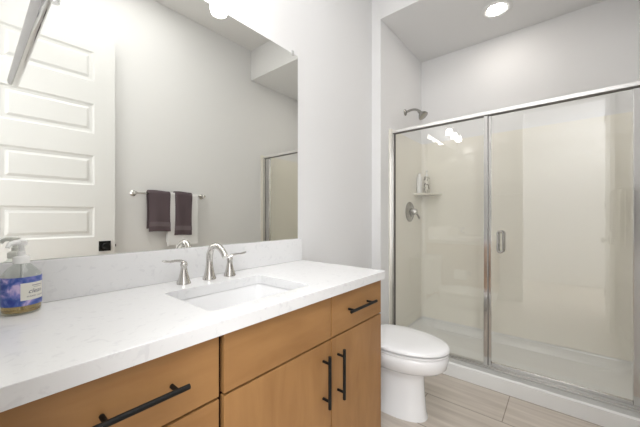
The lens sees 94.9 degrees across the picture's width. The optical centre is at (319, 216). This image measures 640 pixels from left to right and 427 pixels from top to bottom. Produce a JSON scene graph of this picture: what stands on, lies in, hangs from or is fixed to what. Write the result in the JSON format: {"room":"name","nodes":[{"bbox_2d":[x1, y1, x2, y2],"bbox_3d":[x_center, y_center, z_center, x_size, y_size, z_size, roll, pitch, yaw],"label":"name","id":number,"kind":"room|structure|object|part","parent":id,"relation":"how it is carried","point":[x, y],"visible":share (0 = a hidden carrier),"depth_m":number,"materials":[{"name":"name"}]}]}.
{"room":"bathroom","nodes":[
{"label":"bathroom","id":0,"kind":"room"},
{"bbox_2d":[7,0,371,268],"bbox_3d":[-0.335,-0.414,1.605,0.100,3.100,2.280,0,0,40],"label":"wall","id":1,"kind":"structure","parent":0,"point":[331,40],"depth_m":2.00,"materials":[{"name":"white paint"}]},
{"bbox_2d":[0,0,297,262],"bbox_3d":[-0.538,-0.422,1.274,0.010,1.108,1.265,0,0,40],"label":"wall mirror","id":2,"kind":"object","parent":1,"relation":"attached to","point":[127,126],"visible":1,"depth_m":1.11,"materials":[{"name":"silver mirror"}]},
{"bbox_2d":[0,238,302,309],"bbox_3d":[-0.525,0.197,1.280,0.020,0.129,1.292,0,0,40],"label":"backsplash","id":3,"kind":"structure","parent":1,"relation":"attached to","point":[70,277],"depth_m":1.07,"materials":[{"name":"white stone"}]},
{"bbox_2d":[372,19,420,323],"bbox_3d":[0.742,-0.239,2.836,0.182,2.750,0.990,0,0,40],"label":"wall","id":4,"kind":"structure","parent":0,"point":[396,71],"depth_m":2.48,"materials":[{"name":"white paint"}]},
{"bbox_2d":[404,108,427,119],"bbox_3d":[0.883,-0.944,2.699,0.211,0.130,0.090,0,0,40],"label":"shower fixture","id":5,"kind":"object","parent":4,"relation":"attached to","point":[422,114],"visible":1,"depth_m":2.67,"materials":[{"name":"grey metal"}]},
{"bbox_3d":[0.858,-0.976,2.720,0.141,0.047,0.021,0,0,40],"label":"shower arm","id":6,"kind":"part","parent":5,"relation":"part of","materials":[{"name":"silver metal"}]},
{"bbox_2d":[372,0,604,62],"bbox_3d":[1.379,-1.839,2.306,1.840,0.450,0.990,0,0,40],"label":"ceiling","id":7,"kind":"structure","parent":0,"point":[430,29],"depth_m":2.42,"materials":[{"name":"white paint"}]},
{"bbox_2d":[481,0,512,18],"bbox_3d":[1.374,-1.608,2.284,0.216,0.010,0.216,0,0,40],"label":"recessed light","id":8,"kind":"object","parent":7,"relation":"in","point":[495,9],"visible":1,"depth_m":2.27,"materials":[{"name":"white paint"}]},
{"bbox_2d":[381,373,602,426],"bbox_3d":[0.290,1.186,0.636,3.100,0.100,4.950,0,0,40],"label":"floor","id":9,"kind":"structure","parent":0,"point":[451,401],"depth_m":1.71,"materials":[{"name":"beige tile"}]},
{"bbox_2d":[0,337,218,426],"bbox_3d":[-0.587,0.720,0.760,0.584,0.833,0.414,0,0,40],"label":"base cabinet","id":10,"kind":"object","parent":9,"relation":"on","point":[180,388],"visible":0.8,"depth_m":0.62,"materials":[{"name":"brown wood"}]},
{"bbox_3d":[-0.363,0.384,0.602,0.039,0.012,0.182,0,0,40],"label":"handle","id":11,"kind":"part","parent":10,"relation":"part of","materials":[{"name":"black metal"}]},
{"bbox_3d":[-0.399,0.609,0.605,0.020,0.275,0.409,0,0,40],"label":"drawer","id":12,"kind":"part","parent":10,"relation":"part of","materials":[{"name":"brown wood"}]},
{"bbox_2d":[217,280,380,426],"bbox_3d":[-0.175,0.720,1.256,0.585,0.833,0.868,0,0,40],"label":"base cabinet","id":13,"kind":"object","parent":9,"relation":"on","point":[318,364],"visible":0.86,"depth_m":1.03,"materials":[{"name":"brown wood"}]},
{"bbox_2d":[0,260,384,411],"bbox_3d":[-0.314,0.281,1.104,0.568,0.039,1.292,0,0,40],"label":"countertop","id":14,"kind":"structure","parent":13,"relation":"on","point":[62,345],"depth_m":0.74,"materials":[{"name":"white stone"}]},
{"bbox_2d":[0,239,41,315],"bbox_3d":[-0.819,0.162,0.806,0.083,0.198,0.083,0,0,40],"label":"hand soap bottle","id":15,"kind":"object","parent":14,"relation":"on","point":[21,295],"visible":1,"depth_m":0.78,"materials":[{"name":"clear plastic"}]},
{"bbox_3d":[-0.783,0.201,0.801,0.010,0.046,0.054,0,0,7],"label":"title panel","id":16,"kind":"part","parent":15,"relation":"part of","materials":[{"name":"white paper"}]},
{"bbox_2d":[162,243,245,284],"bbox_3d":[-0.428,0.184,1.192,0.155,0.155,0.370,0,0,40],"label":"faucet","id":17,"kind":"object","parent":14,"relation":"on","point":[209,274],"visible":1,"depth_m":1.21,"materials":[{"name":"silver metal"}]},
{"bbox_3d":[-0.552,0.174,1.115,0.024,0.024,0.093,0,0,34],"label":"lever","id":18,"kind":"part","parent":17,"relation":"part of","materials":[{"name":"silver metal"}]},
{"bbox_3d":[-0.530,0.221,1.144,0.052,0.082,0.052,0,0,40],"label":"handle","id":19,"kind":"part","parent":17,"relation":"part of","materials":[{"name":"silver metal"}]},
{"bbox_3d":[-0.424,0.184,1.196,0.155,0.155,0.054,0,0,40],"label":"spout","id":20,"kind":"part","parent":17,"relation":"part of","materials":[{"name":"silver metal"}]},
{"bbox_3d":[-0.400,0.221,1.301,0.052,0.082,0.052,0,0,40],"label":"handle","id":21,"kind":"part","parent":17,"relation":"part of","materials":[{"name":"silver metal"}]},
{"bbox_3d":[-0.375,0.174,1.327,0.093,0.024,0.024,0,0,-44],"label":"lever","id":22,"kind":"part","parent":17,"relation":"part of","materials":[{"name":"silver metal"}]},
{"bbox_2d":[182,284,289,310],"bbox_3d":[-0.286,0.376,1.065,0.333,0.149,0.436,0,0,40],"label":"sink","id":23,"kind":"object","parent":14,"relation":"in","point":[232,297],"visible":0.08,"depth_m":1.21,"materials":[{"name":"white ceramic"}]},
{"bbox_3d":[-0.112,0.751,0.949,0.020,0.560,0.457,0,0,40],"label":"door","id":24,"kind":"part","parent":13,"relation":"part of","materials":[{"name":"brown wood"}]},
{"bbox_3d":[0.026,0.603,1.071,0.039,0.190,0.012,0,0,40],"label":"handle","id":25,"kind":"part","parent":13,"relation":"part of","materials":[{"name":"black metal"}]},
{"bbox_3d":[0.084,0.610,1.141,0.039,0.192,0.012,0,0,40],"label":"handle","id":26,"kind":"part","parent":13,"relation":"part of","materials":[{"name":"black metal"}]},
{"bbox_3d":[0.163,0.751,1.281,0.020,0.560,0.391,0,0,40],"label":"door","id":27,"kind":"part","parent":13,"relation":"part of","materials":[{"name":"brown wood"}]},
{"bbox_3d":[0.163,0.384,1.281,0.020,0.160,0.391,0,0,40],"label":"drawer","id":28,"kind":"part","parent":13,"relation":"part of","materials":[{"name":"brown wood"}]},
{"bbox_3d":[0.180,0.381,1.256,0.039,0.012,0.205,0,0,40],"label":"handle","id":29,"kind":"part","parent":13,"relation":"part of","materials":[{"name":"black metal"}]},
{"bbox_2d":[381,324,449,422],"bbox_3d":[0.398,0.772,1.795,0.747,0.728,0.430,0,0,40],"label":"toilet","id":30,"kind":"object","parent":9,"relation":"on","point":[408,355],"visible":0.45,"depth_m":1.64,"materials":[{"name":"white ceramic"}]},
{"bbox_3d":[0.491,0.738,1.717,0.497,0.019,0.354,0,0,40],"label":"seat","id":31,"kind":"part","parent":30,"relation":"part of","materials":[{"name":"white ceramic"}]},
{"bbox_3d":[0.491,0.715,1.718,0.505,0.026,0.358,0,0,40],"label":"lid","id":32,"kind":"part","parent":30,"relation":"part of","materials":[{"name":"white ceramic"}]},
{"bbox_2d":[407,316,639,426],"bbox_3d":[1.391,1.088,2.256,1.556,0.096,0.848,0,0,40],"label":"shower pan","id":33,"kind":"object","parent":9,"relation":"on","point":[614,376],"visible":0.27,"depth_m":2.08,"materials":[{"name":"white plastic"}]},
{"bbox_2d":[392,81,639,412],"bbox_3d":[1.219,0.163,2.049,1.532,1.801,0.078,0,0,40],"label":"shower enclosure","id":34,"kind":"object","parent":33,"relation":"on","point":[633,405],"visible":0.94,"depth_m":1.96,"materials":[{"name":"silver metal"}]},
{"bbox_3d":[1.179,0.175,2.082,0.026,1.762,0.044,0,0,40],"label":"post","id":35,"kind":"part","parent":34,"relation":"part of","materials":[{"name":"silver metal"}]},
{"bbox_3d":[1.236,0.174,2.008,0.043,0.155,0.036,0,0,40],"label":"door handle","id":36,"kind":"part","parent":34,"relation":"part of","materials":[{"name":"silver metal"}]},
{"bbox_3d":[1.262,0.174,2.040,0.043,0.155,0.036,0,0,40],"label":"door handle","id":37,"kind":"part","parent":34,"relation":"part of","materials":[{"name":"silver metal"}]},
{"bbox_3d":[1.219,-0.726,2.049,1.532,0.024,0.044,0,0,40],"label":"rail","id":38,"kind":"part","parent":34,"relation":"part of","materials":[{"name":"silver metal"}]},
{"bbox_3d":[1.753,0.168,1.605,0.056,1.740,0.032,0,0,40],"label":"door frame","id":39,"kind":"part","parent":34,"relation":"part of","materials":[{"name":"silver metal"}]},
{"bbox_2d":[421,0,637,143],"bbox_3d":[1.695,-0.239,2.622,1.558,2.750,0.100,0,0,40],"label":"wall","id":40,"kind":"structure","parent":0,"point":[593,47],"depth_m":2.45,"materials":[{"name":"white paint"}]},
{"bbox_2d":[389,111,632,361],"bbox_3d":[1.423,0.145,2.294,1.554,1.787,0.748,0,0,40],"label":"shower surround","id":41,"kind":"object","parent":40,"relation":"attached to","point":[562,193],"visible":0.88,"depth_m":2.48,"materials":[{"name":"white plastic"}]},
{"bbox_2d":[405,202,419,221],"bbox_3d":[0.888,-0.044,2.792,0.074,0.192,0.192,0,0,40],"label":"shower valve","id":42,"kind":"object","parent":41,"relation":"attached to","point":[410,211],"visible":1,"depth_m":2.77,"materials":[{"name":"grey metal"}]},
{"bbox_2d":[417,174,421,192],"bbox_3d":[0.999,-0.330,2.947,0.044,0.198,0.064,0,0,40],"label":"shampoo bottle","id":43,"kind":"object","parent":41,"relation":"on","point":[419,178],"visible":0.81,"depth_m":2.92,"materials":[{"name":"white plastic"}]},
{"bbox_2d":[424,170,429,192],"bbox_3d":[1.073,-0.346,2.951,0.056,0.230,0.056,0,0,40],"label":"bottle","id":44,"kind":"object","parent":41,"relation":"on","point":[426,178],"visible":0.86,"depth_m":2.93,"materials":[{"name":"plastic"}]},
{"bbox_2d":[414,193,441,195],"bbox_3d":[1.072,-0.219,2.909,0.207,0.021,0.225,0,0,40],"label":"corner shelf","id":45,"kind":"object","parent":41,"relation":"attached to","point":[415,194],"depth_m":2.87,"materials":[{"name":"white plastic"}]},
{"bbox_2d":[638,0,639,80],"bbox_3d":[1.320,-0.414,0.873,0.100,3.100,3.270,0,0,40],"label":"wall","id":46,"kind":"structure","parent":0,"point":[638,0],"depth_m":2.07,"materials":[{"name":"white paint"}]},
{"bbox_3d":[-0.356,-0.414,0.218,1.640,3.100,0.120,0,0,40],"label":"wall","id":47,"kind":"structure","parent":0,"visible":0},
{"bbox_2d":[7,0,59,86],"bbox_3d":[-0.501,-0.293,0.466,0.501,0.053,0.075,0,0,40],"label":"towel bar","id":48,"kind":"object","parent":47,"relation":"attached to","point":[37,12],"visible":1,"depth_m":0.47,"materials":[{"name":"silver metal"}]}
]}

